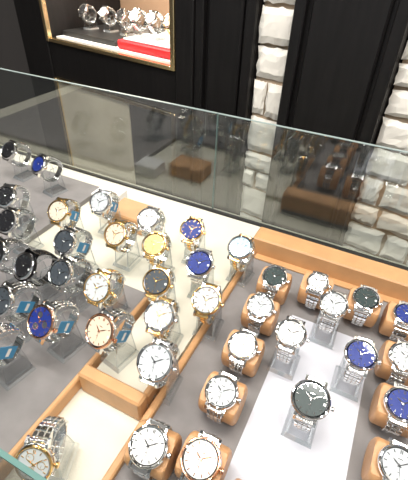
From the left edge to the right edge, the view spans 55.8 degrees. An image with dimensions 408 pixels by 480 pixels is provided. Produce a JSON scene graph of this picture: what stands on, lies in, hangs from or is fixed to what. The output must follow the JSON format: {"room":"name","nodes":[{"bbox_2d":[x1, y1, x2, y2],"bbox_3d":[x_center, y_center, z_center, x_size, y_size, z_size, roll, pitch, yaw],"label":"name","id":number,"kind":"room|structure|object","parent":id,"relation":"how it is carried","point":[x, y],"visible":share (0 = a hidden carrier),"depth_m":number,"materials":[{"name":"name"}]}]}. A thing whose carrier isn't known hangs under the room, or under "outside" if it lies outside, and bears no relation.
{"room":"shop","nodes":[
{"label":"shop","id":0,"kind":"room"},
{"bbox_2d":[0,0,48,158],"bbox_3d":[0.443,-0.864,1.150,5.400,2.800,0.080,26,43,27],"label":"wall","id":1,"kind":"structure","parent":0,"point":[20,121],"depth_m":2.54,"materials":[{"name":"grey paint"}]},
{"bbox_2d":[192,0,264,214],"bbox_3d":[0.180,-0.796,1.055,0.187,2.790,0.419,26,43,27],"label":"wood panel","id":2,"kind":"object","parent":1,"relation":"attached to","point":[226,31],"visible":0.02,"depth_m":1.13,"materials":[{"name":"paint"}]},
{"bbox_2d":[262,0,407,245],"bbox_3d":[0.438,-0.667,0.902,0.250,2.790,0.434,26,43,27],"label":"wood panel","id":3,"kind":"object","parent":1,"relation":"attached to","point":[343,59],"visible":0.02,"depth_m":0.94,"materials":[{"name":"paint"}]},
{"bbox_2d":[91,183,127,208],"bbox_3d":[-0.230,-0.106,0.940,0.065,0.032,0.060,18,40,20],"label":"plinth","id":4,"kind":"object","parent":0,"point":[121,192],"depth_m":0.94,"materials":[{"name":"white"}]},
{"bbox_2d":[240,0,294,221],"bbox_3d":[0.303,-0.743,0.993,0.106,2.790,0.403,26,43,27],"label":"stone wall","id":5,"kind":"structure","parent":0,"point":[275,24],"depth_m":1.07,"materials":[{"name":"beige stone"}]},
{"bbox_2d":[343,42,407,264],"bbox_3d":[0.925,-0.446,0.641,0.938,2.790,0.403,26,43,27],"label":"stone wall","id":6,"kind":"structure","parent":0,"point":[378,225],"depth_m":1.00,"materials":[{"name":"beige stone"}]},
{"bbox_3d":[-0.407,1.011,1.002,5.600,0.050,4.400,18,40,20],"label":"floor","id":7,"kind":"structure","parent":0,"visible":0},
{"bbox_2d":[13,0,195,200],"bbox_3d":[-0.246,-0.995,1.290,0.865,2.790,0.433,26,43,27],"label":"tall cabinet","id":8,"kind":"object","parent":7,"relation":"on","point":[146,143],"visible":0.56,"depth_m":1.43,"materials":[{"name":"black paint"}]},
{"bbox_2d":[56,22,169,63],"bbox_3d":[-0.219,-0.742,1.437,0.590,0.032,0.350,26,43,27],"label":"shelf","id":9,"kind":"object","parent":8,"relation":"attached to","point":[111,39],"depth_m":1.39,"materials":[{"name":"white plastic"}]},
{"label":"stand","id":10,"kind":"object","parent":8,"relation":"on","visible":0},
{"bbox_2d":[99,5,115,25],"bbox_3d":[-0.357,-0.839,1.444,0.047,0.068,0.072,29,45,30],"label":"wristwatch","id":11,"kind":"object","parent":10,"relation":"on","point":[103,12],"visible":0.98,"depth_m":1.43,"materials":[{"name":"silver metal"}]},
{"label":"stand","id":12,"kind":"object","parent":8,"relation":"on","visible":0},
{"bbox_2d":[145,10,163,33],"bbox_3d":[-0.155,-0.711,1.260,0.047,0.068,0.072,29,45,30],"label":"wristwatch","id":13,"kind":"object","parent":12,"relation":"on","point":[151,17],"visible":0.94,"depth_m":1.24,"materials":[{"name":"silver metal"}]},
{"bbox_3d":[-0.284,-0.797,1.418,0.040,0.074,0.054,26,43,27],"label":"stand","id":14,"kind":"object","parent":8,"relation":"on","visible":0},
{"bbox_2d":[116,8,131,29],"bbox_3d":[-0.285,-0.804,1.403,0.047,0.068,0.071,29,45,30],"label":"wristwatch","id":15,"kind":"object","parent":14,"relation":"on","point":[121,13],"visible":0.85,"depth_m":1.38,"materials":[{"name":"silver metal"}]},
{"label":"stand","id":16,"kind":"object","parent":8,"relation":"on","visible":0},
{"bbox_2d":[129,8,146,30],"bbox_3d":[-0.217,-0.741,1.294,0.046,0.068,0.071,26,43,27],"label":"wristwatch","id":17,"kind":"object","parent":16,"relation":"on","point":[134,14],"visible":0.94,"depth_m":1.27,"materials":[{"name":"silver metal"}]},
{"label":"stand","id":18,"kind":"object","parent":8,"relation":"on","visible":0},
{"bbox_2d":[78,3,96,23],"bbox_3d":[-0.441,-0.864,1.472,0.047,0.068,0.071,29,45,30],"label":"wristwatch","id":19,"kind":"object","parent":18,"relation":"on","point":[83,9],"visible":1,"depth_m":1.45,"materials":[{"name":"silver metal"}]},
{"label":"stand","id":20,"kind":"object","parent":8,"relation":"on","visible":0},
{"bbox_2d":[163,13,169,34],"bbox_3d":[-0.095,-0.682,1.226,0.047,0.068,0.072,29,45,30],"label":"wristwatch","id":21,"kind":"object","parent":20,"relation":"on","point":[166,27],"visible":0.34,"depth_m":1.21,"materials":[{"name":"silver metal"}]},
{"bbox_2d":[0,68,407,479],"bbox_3d":[-0.124,0.368,0.889,2.000,1.126,0.695,18,40,20],"label":"display case","id":22,"kind":"object","parent":7,"relation":"on","point":[101,430],"depth_m":0.79,"materials":[{"name":"clear glass"}]},
{"bbox_2d":[50,420,78,472],"bbox_3d":[-0.176,0.239,0.444,0.040,0.068,0.054,6,38,4],"label":"stand","id":23,"kind":"object","parent":22,"relation":"on","point":[66,421],"visible":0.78,"depth_m":0.45,"materials":[{"name":"clear plastic"}]},
{"bbox_2d":[15,416,66,479],"bbox_3d":[-0.180,0.235,0.431,0.046,0.068,0.072,-6,38,-10],"label":"wristwatch","id":24,"kind":"object","parent":23,"relation":"on","point":[37,454],"visible":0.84,"depth_m":0.41,"materials":[{"name":"silver metal"}]},
{"bbox_2d":[0,156,150,479],"bbox_3d":[-0.518,-0.015,0.811,0.920,0.024,0.600,18,40,20],"label":"display tray","id":25,"kind":"object","parent":22,"relation":"on","point":[35,392],"visible":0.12,"depth_m":0.60,"materials":[{"name":"grey fabric"}]},
{"bbox_2d":[0,331,31,384],"bbox_3d":[-0.272,0.156,0.531,0.040,0.087,0.054,26,43,27],"label":"stand","id":26,"kind":"object","parent":25,"relation":"on","point":[17,331],"visible":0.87,"depth_m":0.53,"materials":[{"name":"clear plastic"}]},
{"bbox_2d":[0,323,24,367],"bbox_3d":[-0.273,0.143,0.510,0.050,0.071,0.072,30,45,31],"label":"wristwatch","id":27,"kind":"object","parent":26,"relation":"on","point":[6,353],"visible":0.99,"depth_m":0.52,"materials":[{"name":"silver metal"}]},
{"bbox_2d":[8,291,36,331],"bbox_3d":[-0.277,0.107,0.595,0.040,0.087,0.054,26,43,27],"label":"stand","id":28,"kind":"object","parent":25,"relation":"on","point":[21,291],"visible":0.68,"depth_m":0.59,"materials":[{"name":"clear plastic"}]},
{"bbox_2d":[0,280,40,321],"bbox_3d":[-0.277,0.094,0.574,0.050,0.071,0.072,30,45,31],"label":"wristwatch","id":29,"kind":"object","parent":28,"relation":"on","point":[8,290],"visible":0.96,"depth_m":0.56,"materials":[{"name":"silver metal"}]},
{"bbox_2d":[61,307,84,341],"bbox_3d":[-0.209,0.131,0.568,0.040,0.087,0.054,24,42,26],"label":"stand","id":30,"kind":"object","parent":25,"relation":"on","point":[73,307],"visible":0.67,"depth_m":0.58,"materials":[{"name":"clear plastic"}]},
{"bbox_2d":[27,299,78,344],"bbox_3d":[-0.208,0.119,0.544,0.074,0.072,0.051,-24,45,-30],"label":"wristwatch","id":31,"kind":"object","parent":30,"relation":"on","point":[42,320],"visible":1,"depth_m":0.53,"materials":[{"name":"silver metal"}]},
{"bbox_2d":[103,274,130,308],"bbox_3d":[-0.150,0.090,0.624,0.040,0.087,0.054,18,40,20],"label":"stand","id":32,"kind":"object","parent":25,"relation":"on","point":[115,274],"visible":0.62,"depth_m":0.66,"materials":[{"name":"clear plastic"}]},
{"bbox_2d":[83,268,124,307],"bbox_3d":[-0.158,0.075,0.604,0.051,0.072,0.073,5,38,3],"label":"wristwatch","id":33,"kind":"object","parent":32,"relation":"on","point":[97,288],"visible":0.99,"depth_m":0.58,"materials":[{"name":"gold metal"}]},
{"bbox_3d":[-0.229,0.022,0.708,0.040,0.087,0.054,22,42,23],"label":"stand","id":34,"kind":"object","parent":25,"relation":"on","visible":0},
{"bbox_2d":[53,226,91,257],"bbox_3d":[-0.234,0.007,0.689,0.052,0.071,0.073,8,38,8],"label":"wristwatch","id":35,"kind":"object","parent":34,"relation":"on","point":[65,240],"visible":0.83,"depth_m":0.67,"materials":[{"name":"silver metal"}]},
{"bbox_3d":[-0.352,-0.017,0.752,0.040,0.087,0.054,18,40,20],"label":"stand","id":36,"kind":"object","parent":25,"relation":"on","visible":0},
{"bbox_2d":[0,206,35,239],"bbox_3d":[-0.359,-0.032,0.733,0.049,0.071,0.073,5,38,4],"label":"wristwatch","id":37,"kind":"object","parent":36,"relation":"on","point":[9,219],"visible":0.97,"depth_m":0.71,"materials":[{"name":"silver metal"}]},
{"label":"stand","id":38,"kind":"object","parent":25,"relation":"on","visible":0},
{"bbox_2d":[31,153,62,181],"bbox_3d":[-0.375,-0.171,0.913,0.049,0.071,0.073,13,39,13],"label":"wristwatch","id":39,"kind":"object","parent":38,"relation":"on","point":[39,163],"visible":1,"depth_m":0.89,"materials":[{"name":"silver metal"}]},
{"bbox_3d":[-0.272,0.061,0.655,0.040,0.087,0.054,26,43,27],"label":"stand","id":40,"kind":"object","parent":25,"relation":"on","visible":0},
{"bbox_2d":[13,248,57,286],"bbox_3d":[-0.273,0.048,0.635,0.050,0.071,0.072,30,45,31],"label":"wristwatch","id":41,"kind":"object","parent":40,"relation":"on","point":[25,263],"visible":0.85,"depth_m":0.61,"materials":[{"name":"black metal"}]},
{"label":"stand","id":42,"kind":"object","parent":25,"relation":"on","visible":0},
{"bbox_2d":[0,237,30,273],"bbox_3d":[-0.336,0.027,0.658,0.049,0.071,0.073,10,38,10],"label":"wristwatch","id":43,"kind":"object","parent":42,"relation":"on","point":[4,243],"visible":0.75,"depth_m":0.63,"materials":[{"name":"silver metal"}]},
{"label":"stand","id":44,"kind":"object","parent":25,"relation":"on","visible":0},
{"bbox_2d":[48,255,91,293],"bbox_3d":[-0.211,0.060,0.622,0.073,0.071,0.049,-26,46,-32],"label":"wristwatch","id":45,"kind":"object","parent":44,"relation":"on","point":[61,271],"visible":0.98,"depth_m":0.60,"materials":[{"name":"silver metal"}]},
{"bbox_3d":[-0.466,-0.201,0.985,0.040,0.087,0.054,22,42,23],"label":"stand","id":46,"kind":"object","parent":25,"relation":"on","visible":0},
{"bbox_2d":[1,140,31,167],"bbox_3d":[-0.473,-0.216,0.967,0.049,0.071,0.073,8,38,8],"label":"wristwatch","id":47,"kind":"object","parent":46,"relation":"on","point":[9,149],"visible":1,"depth_m":0.94,"materials":[{"name":"silver metal"}]},
{"label":"stand","id":48,"kind":"object","parent":25,"relation":"on","visible":0},
{"bbox_2d":[0,183,29,213],"bbox_3d":[-0.398,-0.085,0.800,0.049,0.071,0.073,0,38,-3],"label":"wristwatch","id":49,"kind":"object","parent":48,"relation":"on","point":[8,194],"visible":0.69,"depth_m":0.78,"materials":[{"name":"silver metal"}]},
{"bbox_2d":[107,197,153,235],"bbox_3d":[-0.158,-0.054,0.872,0.100,0.037,0.070,18,40,20],"label":"display riser block","id":50,"kind":"object","parent":22,"relation":"on","point":[128,209],"visible":0.43,"depth_m":0.86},
{"bbox_2d":[78,238,236,420],"bbox_3d":[-0.041,0.108,0.664,0.102,0.042,0.397,18,40,20],"label":"display tray","id":51,"kind":"object","parent":22,"relation":"on","point":[115,382],"visible":0.7,"depth_m":0.59,"materials":[{"name":"beige fabric"}]},
{"bbox_2d":[101,317,138,356],"bbox_3d":[-0.125,0.141,0.558,0.040,0.087,0.054,26,43,27],"label":"stand","id":52,"kind":"object","parent":51,"relation":"on","point":[128,317],"visible":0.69,"depth_m":0.58,"materials":[{"name":"clear plastic"}]},
{"bbox_2d":[85,308,133,354],"bbox_3d":[-0.125,0.130,0.535,0.074,0.072,0.051,-23,44,-29],"label":"wristwatch","id":53,"kind":"object","parent":52,"relation":"on","point":[100,330],"visible":1,"depth_m":0.52,"materials":[{"name":"silver metal"}]},
{"bbox_2d":[163,304,179,338],"bbox_3d":[-0.057,0.129,0.583,0.040,0.081,0.054,14,39,15],"label":"stand","id":54,"kind":"object","parent":51,"relation":"on","point":[175,304],"visible":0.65,"depth_m":0.57,"materials":[{"name":"clear plastic"}]},
{"bbox_2d":[144,296,178,339],"bbox_3d":[-0.056,0.116,0.565,0.050,0.072,0.070,14,39,15],"label":"wristwatch","id":55,"kind":"object","parent":54,"relation":"on","point":[160,316],"visible":0.93,"depth_m":0.54,"materials":[{"name":"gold metal"}]},
{"label":"stand","id":56,"kind":"object","parent":51,"relation":"on","visible":0},
{"bbox_2d":[180,216,205,251],"bbox_3d":[-0.016,-0.010,0.731,0.050,0.072,0.070,14,39,15],"label":"wristwatch","id":57,"kind":"object","parent":56,"relation":"on","point":[192,229],"visible":0.96,"depth_m":0.71,"materials":[{"name":"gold metal"}]},
{"label":"stand","id":58,"kind":"object","parent":51,"relation":"on","visible":0},
{"bbox_2d":[142,265,174,301],"bbox_3d":[-0.067,0.074,0.619,0.050,0.072,0.070,14,39,15],"label":"wristwatch","id":59,"kind":"object","parent":58,"relation":"on","point":[157,281],"visible":0.8,"depth_m":0.59,"materials":[{"name":"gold metal"}]},
{"label":"stand","id":60,"kind":"object","parent":51,"relation":"on","visible":0},
{"bbox_2d":[186,247,214,285],"bbox_3d":[-0.002,0.048,0.657,0.050,0.073,0.070,14,39,15],"label":"wristwatch","id":61,"kind":"object","parent":60,"relation":"on","point":[199,263],"visible":0.98,"depth_m":0.63,"materials":[{"name":"silver metal"}]},
{"bbox_2d":[102,227,407,479],"bbox_3d":[0.261,0.229,0.515,0.602,0.052,0.570,18,40,20],"label":"display tray","id":62,"kind":"object","parent":22,"relation":"on","point":[258,446],"visible":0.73,"depth_m":0.55,"materials":[{"name":"white fabric"}]},
{"bbox_2d":[124,419,181,479],"bbox_3d":[-0.058,0.244,0.447,0.050,0.057,0.054,16,39,17],"label":"cushion","id":63,"kind":"object","parent":62,"relation":"on","point":[163,472],"visible":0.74,"depth_m":0.43,"materials":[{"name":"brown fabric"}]},
{"bbox_2d":[128,418,172,479],"bbox_3d":[-0.056,0.241,0.442,0.049,0.071,0.065,16,39,17],"label":"wristwatch","id":64,"kind":"object","parent":63,"relation":"on","point":[148,448],"visible":0.94,"depth_m":0.42,"materials":[{"name":"silver metal"}]},
{"bbox_2d":[161,346,182,384],"bbox_3d":[-0.055,0.176,0.523,0.040,0.081,0.054,16,39,16],"label":"stand","id":65,"kind":"object","parent":62,"relation":"on","point":[176,348],"visible":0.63,"depth_m":0.52,"materials":[{"name":"clear plastic"}]},
{"bbox_2d":[136,337,177,388],"bbox_3d":[-0.060,0.162,0.504,0.052,0.073,0.072,0,38,-3],"label":"wristwatch","id":66,"kind":"object","parent":65,"relation":"on","point":[155,362],"visible":1,"depth_m":0.48,"materials":[{"name":"silver metal"}]},
{"bbox_2d":[175,431,231,479],"bbox_3d":[0.000,0.253,0.437,0.050,0.057,0.054,18,40,20],"label":"cushion","id":67,"kind":"object","parent":62,"relation":"on","point":[226,452],"visible":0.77,"depth_m":0.42,"materials":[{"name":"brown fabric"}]},
{"bbox_2d":[179,430,224,479],"bbox_3d":[-0.003,0.251,0.433,0.048,0.071,0.067,2,38,0],"label":"wristwatch","id":68,"kind":"object","parent":67,"relation":"on","point":[201,457],"visible":0.99,"depth_m":0.41,"materials":[{"name":"silver metal"}]},
{"bbox_2d":[211,291,223,341],"bbox_3d":[0.009,0.112,0.609,0.040,0.081,0.054,14,39,15],"label":"stand","id":69,"kind":"object","parent":62,"relation":"on","point":[220,291],"visible":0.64,"depth_m":0.62,"materials":[{"name":"clear plastic"}]},
{"bbox_2d":[191,281,223,324],"bbox_3d":[0.010,0.098,0.592,0.050,0.072,0.070,14,39,15],"label":"wristwatch","id":70,"kind":"object","parent":69,"relation":"on","point":[206,300],"visible":0.98,"depth_m":0.57,"materials":[{"name":"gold metal"}]},
{"bbox_2d":[198,371,247,425],"bbox_3d":[0.025,0.206,0.501,0.050,0.057,0.054,18,40,20],"label":"cushion","id":71,"kind":"object","parent":62,"relation":"on","point":[231,416],"visible":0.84,"depth_m":0.48,"materials":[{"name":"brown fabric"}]},
{"bbox_2d":[204,370,240,423],"bbox_3d":[0.027,0.203,0.497,0.046,0.070,0.064,18,40,20],"label":"wristwatch","id":72,"kind":"object","parent":71,"relation":"on","point":[221,391],"visible":0.99,"depth_m":0.47,"materials":[{"name":"silver metal"}]},
{"bbox_2d":[221,329,264,376],"bbox_3d":[0.057,0.164,0.557,0.050,0.057,0.054,18,40,20],"label":"cushion","id":73,"kind":"object","parent":62,"relation":"on","point":[251,367],"visible":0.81,"depth_m":0.54,"materials":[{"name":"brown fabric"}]},
{"bbox_2d":[227,327,260,375],"bbox_3d":[0.059,0.162,0.553,0.046,0.070,0.064,18,40,20],"label":"wristwatch","id":74,"kind":"object","parent":73,"relation":"on","point":[242,345],"visible":1,"depth_m":0.53,"materials":[{"name":"silver metal"}]},
{"bbox_2d":[241,293,279,335],"bbox_3d":[0.090,0.120,0.616,0.050,0.057,0.054,18,40,20],"label":"cushion","id":75,"kind":"object","parent":62,"relation":"on","point":[267,328],"visible":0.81,"depth_m":0.60,"materials":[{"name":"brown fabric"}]},
{"bbox_2d":[247,291,276,334],"bbox_3d":[0.092,0.117,0.612,0.046,0.070,0.064,18,40,20],"label":"wristwatch","id":76,"kind":"object","parent":75,"relation":"on","point":[260,306],"visible":0.96,"depth_m":0.59,"materials":[{"name":"silver metal"}]},
{"bbox_2d":[256,266,291,304],"bbox_3d":[0.122,0.080,0.670,0.050,0.057,0.054,18,40,20],"label":"cushion","id":77,"kind":"object","parent":62,"relation":"on","point":[280,297],"visible":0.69,"depth_m":0.65,"materials":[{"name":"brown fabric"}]},
{"bbox_2d":[262,264,289,300],"bbox_3d":[0.123,0.077,0.666,0.046,0.070,0.064,18,40,20],"label":"wristwatch","id":78,"kind":"object","parent":77,"relation":"on","point":[274,277],"visible":0.82,"depth_m":0.64,"materials":[{"name":"silver metal"}]},
{"bbox_2d":[266,348,300,379],"bbox_3d":[0.123,0.157,0.561,0.040,0.077,0.052,18,40,20],"label":"stand","id":79,"kind":"object","parent":62,"relation":"on","point":[275,351],"visible":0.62,"depth_m":0.57,"materials":[{"name":"clear plastic"}]},
{"bbox_2d":[275,316,309,363],"bbox_3d":[0.124,0.143,0.547,0.046,0.070,0.064,18,40,20],"label":"wristwatch","id":80,"kind":"object","parent":79,"relation":"on","point":[290,333],"visible":1,"depth_m":0.52,"materials":[{"name":"silver metal"}]},
{"bbox_2d":[281,405,317,446],"bbox_3d":[0.129,0.215,0.485,0.040,0.077,0.052,18,40,20],"label":"stand","id":81,"kind":"object","parent":62,"relation":"on","point":[290,405],"visible":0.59,"depth_m":0.50,"materials":[{"name":"clear plastic"}]},
{"bbox_2d":[291,374,334,432],"bbox_3d":[0.130,0.202,0.470,0.050,0.071,0.066,18,40,20],"label":"wristwatch","id":82,"kind":"object","parent":81,"relation":"on","point":[310,399],"visible":1,"depth_m":0.45,"materials":[{"name":"silver metal"}]},
{"bbox_2d":[297,271,334,309],"bbox_3d":[0.192,0.088,0.663,0.050,0.057,0.054,18,40,20],"label":"cushion","id":83,"kind":"object","parent":62,"relation":"on","point":[301,297],"visible":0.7,"depth_m":0.65,"materials":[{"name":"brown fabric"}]},
{"bbox_2d":[305,270,331,309],"bbox_3d":[0.194,0.086,0.660,0.041,0.069,0.063,16,40,17],"label":"wristwatch","id":84,"kind":"object","parent":83,"relation":"on","point":[317,282],"visible":1,"depth_m":0.64,"materials":[{"name":"silver metal"}]},
{"bbox_2d":[309,313,339,349],"bbox_3d":[0.196,0.125,0.607,0.040,0.077,0.052,18,40,20],"label":"stand","id":85,"kind":"object","parent":62,"relation":"on","point":[319,313],"visible":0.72,"depth_m":0.62,"materials":[{"name":"clear plastic"}]},
{"bbox_2d":[319,289,350,333],"bbox_3d":[0.198,0.111,0.593,0.046,0.070,0.064,18,40,20],"label":"wristwatch","id":86,"kind":"object","parent":85,"relation":"on","point":[333,304],"visible":1,"depth_m":0.57,"materials":[{"name":"silver metal"}]},
{"bbox_2d":[329,356,362,397],"bbox_3d":[0.208,0.178,0.538,0.040,0.077,0.052,18,40,20],"label":"stand","id":87,"kind":"object","parent":62,"relation":"on","point":[343,362],"visible":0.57,"depth_m":0.55,"materials":[{"name":"clear plastic"}]},
{"bbox_2d":[343,335,381,385],"bbox_3d":[0.210,0.165,0.523,0.046,0.070,0.064,18,40,20],"label":"wristwatch","id":88,"kind":"object","parent":87,"relation":"on","point":[360,353],"visible":1,"depth_m":0.50,"materials":[{"name":"silver metal"}]},
{"bbox_2d":[343,286,382,326],"bbox_3d":[0.261,0.111,0.637,0.050,0.057,0.054,18,40,20],"label":"cushion","id":89,"kind":"object","parent":62,"relation":"on","point":[370,321],"visible":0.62,"depth_m":0.62,"materials":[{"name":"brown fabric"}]},
{"bbox_2d":[351,284,382,325],"bbox_3d":[0.263,0.109,0.633,0.046,0.070,0.064,18,40,20],"label":"wristwatch","id":90,"kind":"object","parent":89,"relation":"on","point":[366,299],"visible":0.99,"depth_m":0.61,"materials":[{"name":"silver metal"}]},
{"bbox_2d":[361,437,387,479],"bbox_3d":[0.213,0.261,0.439,0.050,0.057,0.054,18,40,20],"label":"cushion","id":91,"kind":"object","parent":62,"relation":"on","point":[369,471],"visible":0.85,"depth_m":0.43,"materials":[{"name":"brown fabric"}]},
{"bbox_2d":[377,437,407,479],"bbox_3d":[0.214,0.259,0.435,0.046,0.070,0.064,18,40,20],"label":"wristwatch","id":92,"kind":"object","parent":91,"relation":"on","point":[392,459],"visible":0.96,"depth_m":0.41,"materials":[{"name":"silver metal"}]},
{"bbox_2d":[369,382,407,437],"bbox_3d":[0.246,0.219,0.496,0.050,0.057,0.054,18,40,20],"label":"cushion","id":93,"kind":"object","parent":62,"relation":"on","point":[377,412],"visible":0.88,"depth_m":0.49,"materials":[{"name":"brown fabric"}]},
{"bbox_2d":[380,381,407,436],"bbox_3d":[0.248,0.217,0.492,0.046,0.070,0.064,18,40,20],"label":"wristwatch","id":94,"kind":"object","parent":93,"relation":"on","point":[395,399],"visible":0.96,"depth_m":0.47,"materials":[{"name":"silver metal"}]},
{"bbox_2d":[374,340,407,386],"bbox_3d":[0.278,0.178,0.551,0.050,0.057,0.054,18,40,20],"label":"cushion","id":95,"kind":"object","parent":62,"relation":"on","point":[383,370],"visible":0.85,"depth_m":0.54,"materials":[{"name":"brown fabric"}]},
{"bbox_2d":[385,338,407,384],"bbox_3d":[0.280,0.176,0.547,0.046,0.070,0.064,18,40,20],"label":"wristwatch","id":96,"kind":"object","parent":95,"relation":"on","point":[398,352],"visible":0.86,"depth_m":0.53,"materials":[{"name":"silver metal"}]},
{"bbox_2d":[379,301,407,340],"bbox_3d":[0.312,0.132,0.614,0.050,0.057,0.054,18,40,20],"label":"cushion","id":97,"kind":"object","parent":62,"relation":"on","point":[386,327],"visible":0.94,"depth_m":0.60,"materials":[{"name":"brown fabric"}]},
{"bbox_2d":[388,300,407,341],"bbox_3d":[0.314,0.129,0.611,0.042,0.070,0.063,16,40,17],"label":"wristwatch","id":98,"kind":"object","parent":97,"relation":"on","point":[400,311],"visible":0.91,"depth_m":0.59,"materials":[{"name":"silver metal"}]},
{"label":"stand","id":99,"kind":"object","parent":62,"relation":"on","visible":0},
{"bbox_2d":[227,233,254,271],"bbox_3d":[0.071,0.025,0.693,0.050,0.072,0.069,23,42,25],"label":"wristwatch","id":100,"kind":"object","parent":99,"relation":"on","point":[240,248],"visible":1,"depth_m":0.67,"materials":[{"name":"silver metal"}]},
{"bbox_3d":[-0.148,0.008,0.731,0.040,0.087,0.054,18,40,20],"label":"stand","id":101,"kind":"object","parent":22,"relation":"on","visible":0},
{"bbox_2d":[104,219,136,252],"bbox_3d":[-0.155,-0.007,0.712,0.049,0.071,0.073,5,38,4],"label":"wristwatch","id":102,"kind":"object","parent":101,"relation":"on","point":[116,232],"visible":1,"depth_m":0.69,"materials":[{"name":"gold metal"}]},
{"bbox_3d":[-0.200,-0.059,0.814,0.040,0.087,0.054,15,39,16],"label":"stand","id":103,"kind":"object","parent":22,"relation":"on","visible":0},
{"bbox_2d":[89,188,118,219],"bbox_3d":[-0.197,-0.070,0.792,0.049,0.071,0.073,26,43,27],"label":"wristwatch","id":104,"kind":"object","parent":103,"relation":"on","point":[100,201],"visible":1,"depth_m":0.77,"materials":[{"name":"silver metal"}]},
{"bbox_3d":[-0.081,0.031,0.709,0.040,0.081,0.054,15,39,16],"label":"stand","id":105,"kind":"object","parent":22,"relation":"on","visible":0},
{"bbox_2d":[142,230,170,265],"bbox_3d":[-0.080,0.018,0.692,0.050,0.072,0.070,14,39,15],"label":"wristwatch","id":106,"kind":"object","parent":105,"relation":"on","point":[155,245],"visible":0.97,"depth_m":0.67,"materials":[{"name":"gold metal"}]},
{"bbox_3d":[-0.272,-0.038,0.784,0.040,0.087,0.054,15,39,16],"label":"stand","id":107,"kind":"object","parent":22,"relation":"on","visible":0},
{"bbox_2d":[47,197,80,228],"bbox_3d":[-0.269,-0.050,0.761,0.049,0.071,0.073,26,43,27],"label":"wristwatch","id":108,"kind":"object","parent":107,"relation":"on","point":[58,211],"visible":0.93,"depth_m":0.74,"materials":[{"name":"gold metal"}]},
{"label":"stand","id":109,"kind":"object","parent":22,"relation":"on","visible":0},
{"bbox_2d":[137,205,164,236],"bbox_3d":[-0.099,-0.032,0.754,0.050,0.072,0.069,16,40,17],"label":"wristwatch","id":110,"kind":"object","parent":109,"relation":"on","point":[149,218],"visible":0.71,"depth_m":0.73,"materials":[{"name":"silver metal"}]}
]}

